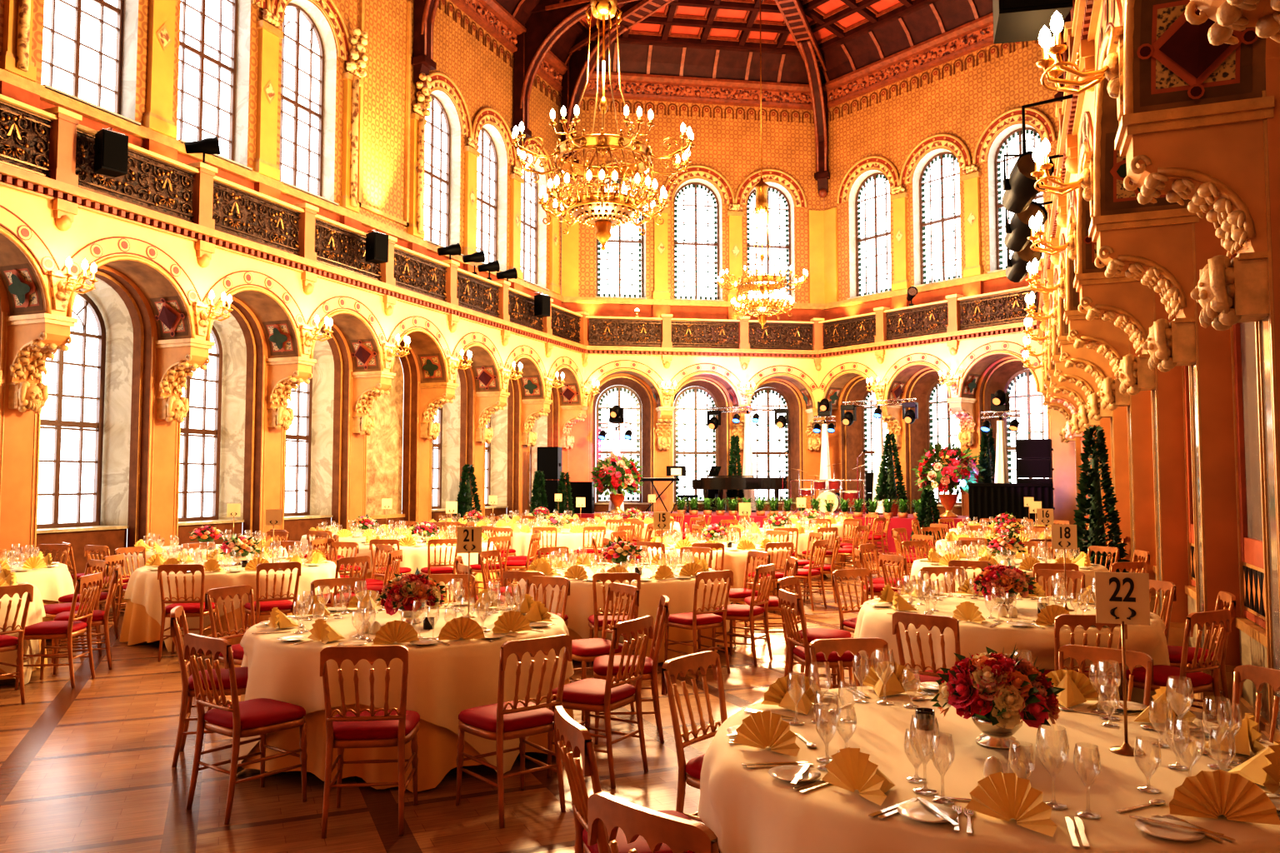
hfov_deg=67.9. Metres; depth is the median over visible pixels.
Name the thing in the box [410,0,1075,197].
ceiling beams
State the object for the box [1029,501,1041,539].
stand
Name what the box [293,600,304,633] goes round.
wine glass
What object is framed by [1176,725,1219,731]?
fork
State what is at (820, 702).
fork
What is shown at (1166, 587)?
banquet chair
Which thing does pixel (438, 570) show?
seat cushion
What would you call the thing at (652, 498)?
stand
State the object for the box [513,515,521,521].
napkin
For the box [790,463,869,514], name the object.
drum kit
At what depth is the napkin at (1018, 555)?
11.41 m
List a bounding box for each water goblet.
[333,595,344,618]
[351,610,364,637]
[475,604,488,629]
[481,593,492,615]
[835,706,856,752]
[838,680,857,722]
[901,669,920,708]
[903,729,928,782]
[933,580,943,600]
[985,596,996,618]
[1008,741,1035,779]
[1098,684,1119,727]
[1133,736,1161,793]
[1148,700,1172,747]
[1164,718,1189,769]
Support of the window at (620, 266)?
in the wall at (725, 157)
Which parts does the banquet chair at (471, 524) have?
backrest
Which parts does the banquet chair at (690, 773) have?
leg, crest rail, seat frame, rail, leg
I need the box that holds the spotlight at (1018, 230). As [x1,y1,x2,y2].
[1004,154,1063,251]
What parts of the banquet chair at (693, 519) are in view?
backrest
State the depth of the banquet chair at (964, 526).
16.51 m
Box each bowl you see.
[230,555,248,565]
[359,529,367,534]
[397,606,424,624]
[419,535,431,543]
[536,515,544,520]
[612,562,629,572]
[709,539,721,543]
[971,716,1023,749]
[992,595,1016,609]
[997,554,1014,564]
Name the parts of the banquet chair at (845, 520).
backrest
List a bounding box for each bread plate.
[12,569,30,571]
[226,570,244,572]
[259,620,269,624]
[277,635,306,641]
[305,564,320,566]
[326,607,346,611]
[338,640,368,646]
[410,639,439,645]
[450,601,473,605]
[483,633,504,639]
[501,605,515,609]
[529,622,551,627]
[596,562,609,564]
[637,562,649,564]
[640,578,651,581]
[675,576,690,579]
[726,725,740,734]
[768,765,820,781]
[820,690,833,699]
[870,603,892,607]
[897,801,958,823]
[918,559,931,561]
[920,681,939,691]
[935,591,944,594]
[1006,622,1034,627]
[1051,595,1074,599]
[1078,566,1093,569]
[1103,700,1148,710]
[1135,817,1204,840]
[1200,725,1229,736]
[1265,793,1279,811]
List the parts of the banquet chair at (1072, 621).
leg, crest rail, rail, seat frame, leg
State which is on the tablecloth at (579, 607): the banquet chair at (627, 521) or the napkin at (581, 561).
the napkin at (581, 561)
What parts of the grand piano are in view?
leg, leg, lid, leg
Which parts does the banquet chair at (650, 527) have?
backrest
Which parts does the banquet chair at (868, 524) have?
leg frame, backrest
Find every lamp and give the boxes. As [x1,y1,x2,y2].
[184,135,219,154]
[462,250,484,262]
[477,260,499,271]
[495,267,517,279]
[634,308,639,317]
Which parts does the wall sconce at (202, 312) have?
bulb, arm, bulb, bulb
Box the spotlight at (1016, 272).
[1005,200,1052,282]
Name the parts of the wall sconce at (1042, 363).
arm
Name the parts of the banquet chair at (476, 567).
leg frame, backrest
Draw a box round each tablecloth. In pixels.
[0,583,45,684]
[5,561,74,601]
[116,544,288,575]
[123,558,345,652]
[236,604,574,774]
[298,531,419,557]
[347,539,499,600]
[431,524,521,544]
[495,519,584,528]
[500,528,616,569]
[511,564,735,647]
[594,521,681,541]
[640,542,794,604]
[697,685,1279,852]
[723,529,839,578]
[762,520,862,559]
[853,593,1169,705]
[909,556,1109,599]
[935,539,1069,559]
[945,529,1051,539]
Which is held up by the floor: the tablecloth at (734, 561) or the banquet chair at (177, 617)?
the banquet chair at (177, 617)
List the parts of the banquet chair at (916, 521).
backrest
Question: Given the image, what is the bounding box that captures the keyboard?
[640,477,679,511]
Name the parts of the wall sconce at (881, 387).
arm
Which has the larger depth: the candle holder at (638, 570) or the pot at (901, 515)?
the pot at (901, 515)
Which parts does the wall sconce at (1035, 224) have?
bulb, bulb, arm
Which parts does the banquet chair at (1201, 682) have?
leg, seat frame, leg, rail, crest rail, leg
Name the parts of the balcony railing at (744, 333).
iron panel, handrail, iron panel, iron panel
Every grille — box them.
[103,131,127,171]
[375,233,388,260]
[542,295,550,314]
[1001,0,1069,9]
[1016,440,1049,483]
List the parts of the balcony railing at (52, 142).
iron panel, iron panel, iron panel, iron panel, iron panel, iron panel, iron panel, iron panel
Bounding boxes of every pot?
[676,510,685,514]
[689,510,698,514]
[703,510,711,514]
[715,510,724,515]
[728,510,737,515]
[755,510,764,515]
[783,511,792,516]
[825,511,834,517]
[853,512,863,517]
[868,512,878,514]
[882,512,893,518]
[897,512,908,518]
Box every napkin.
[0,550,19,562]
[0,560,10,570]
[0,569,16,579]
[0,577,9,586]
[3,572,18,585]
[21,556,47,569]
[31,551,43,559]
[42,553,52,565]
[134,541,149,551]
[138,539,151,549]
[145,554,166,566]
[151,542,166,553]
[162,558,179,564]
[176,550,194,562]
[203,559,224,571]
[206,548,230,560]
[245,557,269,570]
[250,547,274,559]
[256,536,265,544]
[257,540,264,548]
[260,537,272,547]
[266,607,299,629]
[285,548,305,559]
[288,555,303,566]
[296,595,330,615]
[305,550,326,560]
[305,552,324,564]
[307,619,345,644]
[324,525,339,533]
[336,529,352,537]
[347,590,381,609]
[350,526,359,532]
[362,529,378,536]
[365,535,372,543]
[367,533,374,542]
[373,620,419,644]
[376,524,391,531]
[380,531,398,539]
[391,528,406,535]
[399,536,415,546]
[400,525,408,532]
[405,531,419,539]
[425,536,443,545]
[426,593,447,607]
[436,530,448,539]
[438,616,484,639]
[442,518,453,521]
[457,517,467,522]
[471,589,501,609]
[475,520,486,526]
[480,517,490,524]
[481,532,488,540]
[492,610,531,633]
[495,520,507,526]
[506,519,516,525]
[510,524,519,531]
[512,594,534,613]
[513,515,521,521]
[520,525,531,532]
[525,600,551,622]
[526,558,548,571]
[536,521,549,527]
[536,562,558,576]
[545,525,560,533]
[551,555,568,568]
[562,522,572,528]
[563,565,588,579]
[569,525,583,533]
[575,553,597,565]
[583,521,594,527]
[585,525,599,532]
[595,516,603,523]
[601,515,608,521]
[606,566,627,580]
[612,515,623,519]
[643,517,653,524]
[650,536,659,542]
[650,553,674,565]
[651,565,674,579]
[656,538,670,547]
[662,535,674,544]
[674,540,692,549]
[679,562,704,576]
[683,555,700,565]
[684,533,697,542]
[698,559,709,571]
[705,540,721,549]
[731,525,743,532]
[732,710,799,756]
[736,540,755,549]
[740,534,756,542]
[748,522,756,529]
[749,525,761,533]
[755,535,767,544]
[759,539,772,548]
[761,674,824,714]
[771,537,777,542]
[788,515,798,520]
[789,517,797,524]
[794,522,804,529]
[794,526,805,534]
[809,523,819,530]
[821,747,894,805]
[827,518,837,524]
[836,515,845,521]
[861,660,922,697]
[878,585,898,603]
[891,591,917,611]
[900,580,934,598]
[927,550,939,562]
[930,548,942,559]
[938,554,960,565]
[945,531,957,539]
[946,533,956,541]
[950,546,968,558]
[951,601,985,623]
[955,522,964,529]
[956,535,969,540]
[956,578,983,595]
[957,530,974,538]
[965,772,1057,837]
[967,520,980,525]
[975,555,999,569]
[977,546,998,557]
[981,530,998,538]
[985,535,995,539]
[1012,530,1029,539]
[1014,548,1029,558]
[1016,536,1029,542]
[1016,580,1046,597]
[1019,557,1039,569]
[1035,605,1069,625]
[1038,531,1051,539]
[1045,669,1102,707]
[1055,550,1074,560]
[1055,556,1071,563]
[1071,551,1085,563]
[1072,585,1095,603]
[1075,555,1092,566]
[1134,686,1199,728]
[1169,770,1279,824]
[1201,713,1265,755]
[1227,741,1279,794]
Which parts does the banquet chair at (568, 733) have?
crest rail, leg, rail, seat frame, leg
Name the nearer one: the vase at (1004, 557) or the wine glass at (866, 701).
the wine glass at (866, 701)
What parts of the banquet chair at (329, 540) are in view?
backrest, leg frame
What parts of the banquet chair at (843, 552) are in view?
leg frame, backrest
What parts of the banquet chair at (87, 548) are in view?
backrest, leg frame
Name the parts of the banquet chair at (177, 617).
crest rail, leg, leg, seat frame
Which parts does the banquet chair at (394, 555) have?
backrest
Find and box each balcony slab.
[0,162,587,367]
[585,345,821,371]
[817,320,1042,364]
[1036,0,1101,344]
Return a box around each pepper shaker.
[370,620,379,634]
[1006,758,1027,779]
[1008,605,1017,618]
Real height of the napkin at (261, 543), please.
0.132 m
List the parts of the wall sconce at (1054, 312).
bulb, bulb, arm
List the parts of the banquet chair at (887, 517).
leg frame, backrest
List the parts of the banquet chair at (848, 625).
leg, seat frame, rail, crest rail, leg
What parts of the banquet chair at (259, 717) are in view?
leg, crest rail, rail, leg, seat frame, leg, leg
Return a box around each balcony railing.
[0,94,589,345]
[585,314,824,350]
[818,285,1039,349]
[1037,0,1079,299]
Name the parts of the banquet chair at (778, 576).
leg frame, backrest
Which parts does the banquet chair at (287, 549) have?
backrest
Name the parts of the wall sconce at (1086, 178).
bulb, bulb, bulb, arm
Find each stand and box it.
[226,503,240,534]
[265,509,282,563]
[381,499,392,532]
[445,501,457,538]
[456,526,481,618]
[488,495,497,525]
[555,494,561,501]
[575,497,584,526]
[598,405,632,512]
[648,495,655,519]
[653,511,669,565]
[666,465,686,513]
[706,405,789,511]
[739,502,750,533]
[781,450,789,514]
[796,497,805,532]
[812,398,836,512]
[826,495,834,518]
[840,398,918,514]
[852,449,864,514]
[980,390,1020,483]
[1024,497,1034,526]
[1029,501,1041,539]
[1036,509,1053,563]
[1050,524,1077,611]
[1095,571,1149,755]
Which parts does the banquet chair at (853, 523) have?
leg frame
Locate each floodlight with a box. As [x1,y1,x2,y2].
[184,135,219,164]
[437,243,460,259]
[462,250,484,274]
[477,260,499,280]
[495,267,517,287]
[906,286,918,306]
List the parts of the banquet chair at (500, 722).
leg, leg, seat frame, leg, rail, crest rail, leg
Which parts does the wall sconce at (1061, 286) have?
bulb, bulb, arm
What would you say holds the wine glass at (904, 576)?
on the tablecloth at (1151, 640)
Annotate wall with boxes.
[0,0,564,307]
[0,185,588,449]
[0,265,568,592]
[560,96,826,349]
[568,373,823,512]
[583,355,824,450]
[818,330,1042,448]
[823,40,1059,349]
[825,356,1076,524]
[1075,30,1279,741]
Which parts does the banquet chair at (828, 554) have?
leg frame, backrest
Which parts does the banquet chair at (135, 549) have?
leg frame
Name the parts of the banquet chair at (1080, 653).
leg, crest rail, leg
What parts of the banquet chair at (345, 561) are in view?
leg frame, backrest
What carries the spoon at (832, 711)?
on the tablecloth at (747, 810)
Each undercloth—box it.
[0,640,47,679]
[42,600,59,621]
[110,586,127,609]
[120,599,302,645]
[240,678,574,793]
[347,571,498,594]
[498,552,578,572]
[568,613,729,663]
[737,572,783,604]
[797,554,841,579]
[851,657,1121,700]
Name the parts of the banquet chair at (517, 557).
leg frame, backrest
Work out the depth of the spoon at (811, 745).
3.38 m
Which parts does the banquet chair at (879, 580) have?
backrest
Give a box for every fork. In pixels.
[293,640,314,644]
[793,778,824,790]
[799,782,830,794]
[811,703,824,706]
[815,701,829,705]
[920,688,934,695]
[952,805,961,831]
[964,808,973,834]
[1086,700,1105,709]
[1095,705,1106,711]
[1150,815,1223,842]
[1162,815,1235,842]
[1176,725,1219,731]
[1182,730,1201,734]
[1237,758,1249,760]
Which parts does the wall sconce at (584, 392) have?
arm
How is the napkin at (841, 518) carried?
on the tablecloth at (840, 527)
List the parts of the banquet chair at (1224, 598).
seat frame, leg, leg, crest rail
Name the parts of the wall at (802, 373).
painted panel, painted panel, painted panel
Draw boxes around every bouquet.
[189,525,223,549]
[217,532,260,565]
[351,514,378,534]
[376,567,446,624]
[410,520,439,543]
[462,509,484,525]
[532,506,549,520]
[546,512,570,530]
[600,536,643,572]
[623,506,643,519]
[700,522,730,543]
[765,512,789,528]
[801,506,820,520]
[930,642,1064,749]
[971,560,1036,609]
[985,532,1026,564]
[991,518,1021,536]
[992,511,1016,524]
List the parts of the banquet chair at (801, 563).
leg frame, backrest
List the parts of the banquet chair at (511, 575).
backrest, leg frame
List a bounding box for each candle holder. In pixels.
[241,560,248,567]
[423,617,434,629]
[635,567,641,574]
[726,542,731,547]
[915,707,934,730]
[1037,603,1048,613]
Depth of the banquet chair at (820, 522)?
18.67 m
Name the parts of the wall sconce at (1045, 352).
arm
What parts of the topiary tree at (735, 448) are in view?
pot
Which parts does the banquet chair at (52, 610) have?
leg frame, backrest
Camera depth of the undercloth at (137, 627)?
9.71 m
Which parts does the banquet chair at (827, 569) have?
leg frame, backrest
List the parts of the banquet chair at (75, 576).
backrest, leg frame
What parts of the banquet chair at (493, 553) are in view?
backrest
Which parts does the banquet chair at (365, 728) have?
leg, leg, crest rail, rail, seat frame, leg, leg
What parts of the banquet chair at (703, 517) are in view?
backrest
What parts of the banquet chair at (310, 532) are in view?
backrest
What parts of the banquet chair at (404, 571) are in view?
backrest, leg frame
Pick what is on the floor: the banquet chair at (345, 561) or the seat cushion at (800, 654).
the banquet chair at (345, 561)
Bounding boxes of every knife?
[251,631,290,634]
[286,615,309,618]
[726,733,737,737]
[741,761,808,765]
[744,710,792,720]
[745,708,794,719]
[745,763,813,768]
[790,763,809,784]
[821,694,838,696]
[843,686,866,699]
[847,686,870,698]
[868,798,917,818]
[877,800,926,819]
[916,797,959,826]
[920,682,939,688]
[1065,817,1079,848]
[1074,816,1089,848]
[1110,697,1128,710]
[1112,710,1144,714]
[1119,711,1142,715]
[1129,815,1224,837]
[1193,735,1260,739]
[1199,737,1267,742]
[1210,722,1227,735]
[1268,796,1279,800]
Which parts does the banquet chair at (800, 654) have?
leg, crest rail, rail, leg, seat frame, leg, leg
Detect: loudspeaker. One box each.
[94,127,128,177]
[365,229,388,264]
[534,292,550,317]
[536,446,562,513]
[570,481,594,513]
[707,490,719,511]
[865,472,873,513]
[992,0,1072,44]
[1015,439,1054,509]
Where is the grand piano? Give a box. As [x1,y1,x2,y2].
[692,466,789,511]
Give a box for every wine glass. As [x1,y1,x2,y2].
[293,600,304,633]
[296,594,310,631]
[302,590,313,620]
[316,585,329,619]
[354,582,366,613]
[356,600,371,639]
[363,607,375,641]
[412,600,427,639]
[427,606,439,639]
[450,578,463,609]
[460,597,474,618]
[477,602,489,634]
[487,580,499,613]
[497,592,511,613]
[505,586,518,610]
[786,672,804,724]
[808,662,830,723]
[813,691,839,762]
[815,707,837,769]
[852,655,869,702]
[873,649,894,704]
[903,575,915,605]
[909,715,939,794]
[917,570,929,599]
[921,581,934,613]
[921,588,932,614]
[929,733,954,804]
[955,569,966,597]
[990,587,1004,621]
[1005,592,1016,622]
[1035,725,1069,809]
[1052,587,1067,606]
[1055,572,1067,602]
[1073,743,1100,818]
[1088,663,1108,714]
[1095,660,1121,720]
[1165,676,1194,742]
[1167,680,1189,736]
[1171,716,1205,775]
[1202,696,1233,769]
[1208,727,1235,771]
[1217,702,1241,764]
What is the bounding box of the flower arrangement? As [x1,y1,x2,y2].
[910,441,986,518]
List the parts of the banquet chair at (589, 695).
leg, leg, seat frame, leg, rail, crest rail, leg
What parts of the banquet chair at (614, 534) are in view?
backrest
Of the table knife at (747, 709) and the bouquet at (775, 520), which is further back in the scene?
the bouquet at (775, 520)
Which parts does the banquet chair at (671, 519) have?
backrest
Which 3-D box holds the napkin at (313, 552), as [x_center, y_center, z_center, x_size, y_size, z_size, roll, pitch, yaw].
[-3.788,1.492,10.995,0.270,0.132,0.181,-1,-3,15]
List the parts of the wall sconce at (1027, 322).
bulb, bulb, arm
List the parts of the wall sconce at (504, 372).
arm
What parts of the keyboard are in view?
stand leg, stand leg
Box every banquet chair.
[0,584,33,704]
[15,572,102,689]
[35,544,70,564]
[43,560,108,663]
[53,565,120,674]
[58,554,124,644]
[61,542,108,609]
[84,545,129,614]
[114,546,146,624]
[157,564,216,661]
[170,605,248,767]
[180,542,215,560]
[183,633,307,824]
[205,585,254,710]
[244,561,301,630]
[265,530,289,548]
[270,529,307,558]
[270,541,302,558]
[306,530,344,575]
[308,538,327,553]
[310,577,362,607]
[312,532,329,550]
[315,537,360,590]
[315,555,369,607]
[320,645,419,839]
[328,535,339,561]
[328,541,358,578]
[343,545,394,606]
[350,550,402,594]
[369,539,411,581]
[385,520,392,529]
[394,521,414,529]
[404,520,417,529]
[420,539,457,602]
[428,574,474,604]
[430,522,447,537]
[440,521,460,539]
[449,526,459,539]
[451,525,460,538]
[455,523,465,533]
[455,555,505,604]
[455,635,572,828]
[457,563,507,605]
[465,521,495,544]
[470,535,510,589]
[478,550,515,600]
[480,525,516,569]
[485,515,499,524]
[491,527,512,582]
[501,533,539,586]
[502,570,568,629]
[506,530,540,586]
[520,515,535,528]
[525,575,569,620]
[532,527,559,565]
[538,546,569,567]
[546,615,653,789]
[554,705,719,852]
[569,519,586,528]
[570,583,639,719]
[573,526,605,565]
[578,518,594,528]
[587,791,719,852]
[588,572,640,669]
[591,534,599,563]
[593,595,669,744]
[594,513,609,521]
[600,525,634,562]
[603,537,612,564]
[605,519,624,538]
[610,531,638,564]
[619,519,639,542]
[628,520,644,544]
[632,545,647,564]
[634,523,653,545]
[636,541,664,563]
[641,513,649,519]
[650,518,674,541]
[655,530,678,541]
[661,650,727,823]
[664,570,733,679]
[670,513,684,533]
[674,517,702,541]
[679,546,712,568]
[681,514,705,535]
[685,522,689,534]
[691,515,710,542]
[691,524,702,542]
[691,543,724,579]
[695,520,708,540]
[707,529,733,542]
[711,564,774,666]
[720,520,739,527]
[721,527,740,542]
[729,550,769,637]
[739,516,751,529]
[740,515,749,529]
[744,556,797,651]
[747,542,794,613]
[763,518,770,529]
[765,530,788,542]
[766,513,782,518]
[770,520,791,528]
[773,528,798,569]
[776,576,852,689]
[778,589,862,688]
[783,540,828,610]
[791,532,823,595]
[793,513,802,519]
[801,527,838,579]
[803,535,839,603]
[808,520,828,529]
[809,637,889,690]
[810,519,830,528]
[832,569,874,633]
[835,525,868,579]
[837,513,853,518]
[840,519,862,559]
[840,521,859,569]
[842,523,870,569]
[854,548,900,605]
[856,517,885,561]
[858,543,905,600]
[861,514,879,554]
[868,515,889,558]
[879,554,909,594]
[891,528,926,578]
[892,611,960,682]
[893,530,919,578]
[901,540,929,580]
[911,519,935,554]
[911,520,933,554]
[911,535,935,559]
[919,566,964,593]
[920,527,942,554]
[930,523,949,544]
[938,518,954,539]
[948,560,992,593]
[955,540,986,556]
[957,537,988,556]
[961,525,984,537]
[965,526,991,538]
[980,518,994,526]
[1015,519,1033,527]
[1020,527,1044,538]
[1022,541,1056,559]
[1025,526,1049,538]
[1027,539,1059,559]
[1032,563,1079,599]
[1035,569,1084,599]
[1044,614,1127,700]
[1053,520,1069,524]
[1058,645,1154,706]
[1087,545,1119,572]
[1105,532,1113,561]
[1108,536,1127,566]
[1110,561,1147,573]
[1121,609,1231,724]
[1130,550,1149,573]
[1149,580,1176,645]
[1167,591,1236,727]
[1230,665,1279,743]
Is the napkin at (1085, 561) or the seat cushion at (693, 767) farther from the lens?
the napkin at (1085, 561)
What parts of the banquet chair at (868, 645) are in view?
leg, crest rail, leg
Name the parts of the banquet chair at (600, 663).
leg, seat frame, leg, leg, crest rail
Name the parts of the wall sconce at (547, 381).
arm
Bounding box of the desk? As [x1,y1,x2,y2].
[968,483,1053,527]
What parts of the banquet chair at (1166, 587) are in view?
crest rail, leg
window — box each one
[36,290,105,529]
[41,0,124,114]
[176,0,237,160]
[178,325,222,521]
[279,2,324,196]
[284,365,312,516]
[423,94,450,246]
[431,404,442,509]
[476,127,497,264]
[485,417,490,506]
[520,156,537,284]
[529,430,531,504]
[595,179,643,297]
[595,385,642,503]
[673,182,719,299]
[673,386,718,502]
[746,185,790,301]
[750,387,790,502]
[855,172,891,296]
[861,387,888,503]
[919,151,961,284]
[925,378,961,504]
[995,127,1044,269]
[1003,369,1047,483]
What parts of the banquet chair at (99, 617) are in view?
leg frame, backrest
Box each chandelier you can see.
[510,0,694,250]
[716,0,808,329]
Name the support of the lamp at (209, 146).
attached to the floodlight at (209, 146)
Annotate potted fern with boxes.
[674,497,688,514]
[686,497,699,514]
[701,497,714,514]
[713,497,727,515]
[725,497,739,515]
[738,497,753,512]
[754,498,767,515]
[765,497,781,513]
[780,497,794,516]
[795,497,809,516]
[807,498,824,512]
[822,499,839,517]
[835,498,851,517]
[850,499,864,517]
[863,499,881,514]
[880,499,895,518]
[896,499,909,518]
[907,499,921,518]
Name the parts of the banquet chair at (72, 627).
leg frame, backrest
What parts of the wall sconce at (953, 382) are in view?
arm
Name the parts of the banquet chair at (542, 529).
backrest, leg frame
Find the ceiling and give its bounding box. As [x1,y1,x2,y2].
[572,0,932,53]
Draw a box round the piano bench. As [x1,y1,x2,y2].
[676,495,698,513]
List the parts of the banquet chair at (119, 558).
leg frame, backrest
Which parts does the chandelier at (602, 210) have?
bulb, bulb, bulb, bulb, arm, arm, bulb, bulb, bulb, arm, bulb, arm, bulb, arm, arm, bulb, arm, bulb, suspension rod, bulb, suspension rod, arm, bulb, hanging chain, suspension rod, bulb, bulb, suspension rod, arm, arm, bulb, bulb, arm, arm, bulb, bulb, arm, bulb, bulb, arm, arm, bulb, bulb, bulb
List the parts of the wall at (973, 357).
painted panel, painted panel, painted panel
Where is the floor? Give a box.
[0,552,1242,852]
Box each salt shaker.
[361,620,370,634]
[600,568,605,573]
[983,755,1003,778]
[997,605,1006,617]
[1002,560,1007,565]
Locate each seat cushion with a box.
[0,635,18,647]
[18,620,87,634]
[43,602,89,614]
[54,610,104,622]
[58,592,108,602]
[70,572,105,579]
[102,575,129,584]
[165,602,216,613]
[188,667,248,690]
[204,698,305,729]
[219,644,244,659]
[244,600,292,611]
[315,593,356,603]
[325,555,344,560]
[332,710,419,740]
[339,565,360,572]
[345,579,383,587]
[350,585,383,594]
[375,567,411,574]
[420,566,453,574]
[458,700,554,732]
[470,563,504,569]
[476,595,505,604]
[490,586,515,596]
[499,548,515,553]
[501,560,531,566]
[506,555,531,561]
[536,550,559,554]
[550,612,568,620]
[550,678,635,704]
[571,638,623,656]
[573,549,600,554]
[588,615,634,626]
[593,655,653,674]
[668,611,722,625]
[674,535,694,539]
[685,754,704,779]
[713,604,764,616]
[729,588,760,598]
[744,596,786,607]
[748,571,786,579]
[783,569,820,576]
[792,645,860,662]
[795,628,851,642]
[797,560,814,565]
[801,550,832,555]
[803,564,834,570]
[837,548,852,553]
[840,542,852,547]
[842,545,858,549]
[843,617,857,629]
[856,536,881,539]
[863,584,900,592]
[867,577,905,585]
[868,534,885,538]
[903,553,926,558]
[906,557,919,563]
[914,670,943,682]
[1125,665,1213,688]
[1167,645,1214,664]
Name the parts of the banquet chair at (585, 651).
leg, seat frame, leg, rail, crest rail, leg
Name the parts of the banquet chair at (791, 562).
leg frame, backrest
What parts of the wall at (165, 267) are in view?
painted panel, painted panel, painted panel, painted panel, painted panel, painted panel, painted panel, painted panel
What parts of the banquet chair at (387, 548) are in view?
backrest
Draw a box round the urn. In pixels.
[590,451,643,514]
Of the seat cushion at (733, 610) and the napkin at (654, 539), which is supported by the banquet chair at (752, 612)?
the seat cushion at (733, 610)
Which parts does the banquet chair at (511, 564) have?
leg frame, backrest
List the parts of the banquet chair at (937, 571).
leg, crest rail, leg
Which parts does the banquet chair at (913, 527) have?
backrest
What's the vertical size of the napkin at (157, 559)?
0.132 m
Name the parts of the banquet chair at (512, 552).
backrest, leg frame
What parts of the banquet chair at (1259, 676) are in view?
leg, crest rail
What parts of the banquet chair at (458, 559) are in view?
backrest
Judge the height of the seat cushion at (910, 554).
0.067 m
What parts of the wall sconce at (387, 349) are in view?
bulb, arm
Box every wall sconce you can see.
[47,256,98,311]
[191,290,233,336]
[299,315,333,354]
[380,334,410,369]
[446,349,473,379]
[500,361,523,389]
[544,371,564,397]
[580,380,599,403]
[660,380,676,404]
[738,382,754,404]
[865,377,886,399]
[938,370,960,395]
[1021,350,1044,379]
[1022,318,1052,353]
[1022,335,1048,368]
[1024,291,1058,334]
[1025,258,1065,309]
[1027,211,1076,273]
[1030,137,1094,217]
[1035,10,1124,120]
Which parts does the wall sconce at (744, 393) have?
arm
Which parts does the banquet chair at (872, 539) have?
leg frame, backrest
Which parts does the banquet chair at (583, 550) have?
leg frame, backrest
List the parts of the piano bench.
seat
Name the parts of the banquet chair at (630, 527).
backrest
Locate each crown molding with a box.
[450,0,579,94]
[583,40,812,109]
[821,0,993,109]
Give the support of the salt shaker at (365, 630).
on the tablecloth at (444, 681)
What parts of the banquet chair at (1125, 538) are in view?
backrest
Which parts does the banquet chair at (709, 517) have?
backrest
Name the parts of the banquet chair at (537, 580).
leg, crest rail, leg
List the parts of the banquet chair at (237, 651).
leg, crest rail, seat frame, rail, leg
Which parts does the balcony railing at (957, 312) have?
iron panel, iron panel, handrail, iron panel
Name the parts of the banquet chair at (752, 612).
leg frame, backrest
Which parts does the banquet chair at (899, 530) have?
backrest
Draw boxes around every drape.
[608,430,624,511]
[740,414,755,510]
[819,424,832,493]
[872,408,885,513]
[994,420,1009,483]
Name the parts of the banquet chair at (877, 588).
backrest, leg frame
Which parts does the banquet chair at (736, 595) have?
leg frame, backrest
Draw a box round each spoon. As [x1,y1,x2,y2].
[795,733,816,748]
[827,703,851,713]
[911,697,933,700]
[935,795,971,801]
[1029,598,1055,600]
[1059,707,1110,716]
[1115,799,1165,813]
[1140,725,1187,739]
[1196,749,1230,766]
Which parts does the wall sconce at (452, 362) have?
arm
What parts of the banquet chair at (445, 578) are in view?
crest rail, leg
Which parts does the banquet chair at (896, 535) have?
backrest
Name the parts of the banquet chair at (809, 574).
leg frame, backrest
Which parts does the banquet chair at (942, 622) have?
leg, rail, crest rail, leg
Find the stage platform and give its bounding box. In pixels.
[573,510,969,553]
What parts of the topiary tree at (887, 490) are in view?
pot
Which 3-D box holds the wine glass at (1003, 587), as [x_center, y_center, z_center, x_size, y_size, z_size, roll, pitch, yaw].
[2.403,1.192,6.371,0.090,0.225,0.088,-1,-3,22]
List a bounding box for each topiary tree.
[452,464,481,523]
[528,470,549,519]
[553,471,574,517]
[725,435,744,512]
[873,432,907,516]
[910,488,945,554]
[976,428,995,483]
[1070,425,1129,572]
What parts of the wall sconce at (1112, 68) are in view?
bulb, bulb, bulb, arm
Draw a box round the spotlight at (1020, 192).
[1001,94,1072,213]
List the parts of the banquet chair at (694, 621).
leg frame, backrest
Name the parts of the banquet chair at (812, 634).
leg, crest rail, rail, leg, leg, leg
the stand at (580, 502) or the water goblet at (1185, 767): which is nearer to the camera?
the water goblet at (1185, 767)
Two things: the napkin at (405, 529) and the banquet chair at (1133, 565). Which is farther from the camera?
the napkin at (405, 529)
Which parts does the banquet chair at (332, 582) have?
leg, crest rail, leg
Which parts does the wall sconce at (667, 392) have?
arm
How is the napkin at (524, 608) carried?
on the tablecloth at (444, 681)
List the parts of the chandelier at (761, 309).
arm, arm, arm, arm, arm, suspension rod, arm, suspension rod, hanging chain, arm, suspension rod, suspension rod, arm, arm, arm, arm, arm, arm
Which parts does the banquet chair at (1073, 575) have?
leg, crest rail, leg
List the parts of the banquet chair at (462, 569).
backrest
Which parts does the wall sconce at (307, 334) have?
bulb, arm, bulb, bulb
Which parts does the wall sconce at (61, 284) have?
bulb, arm, bulb, bulb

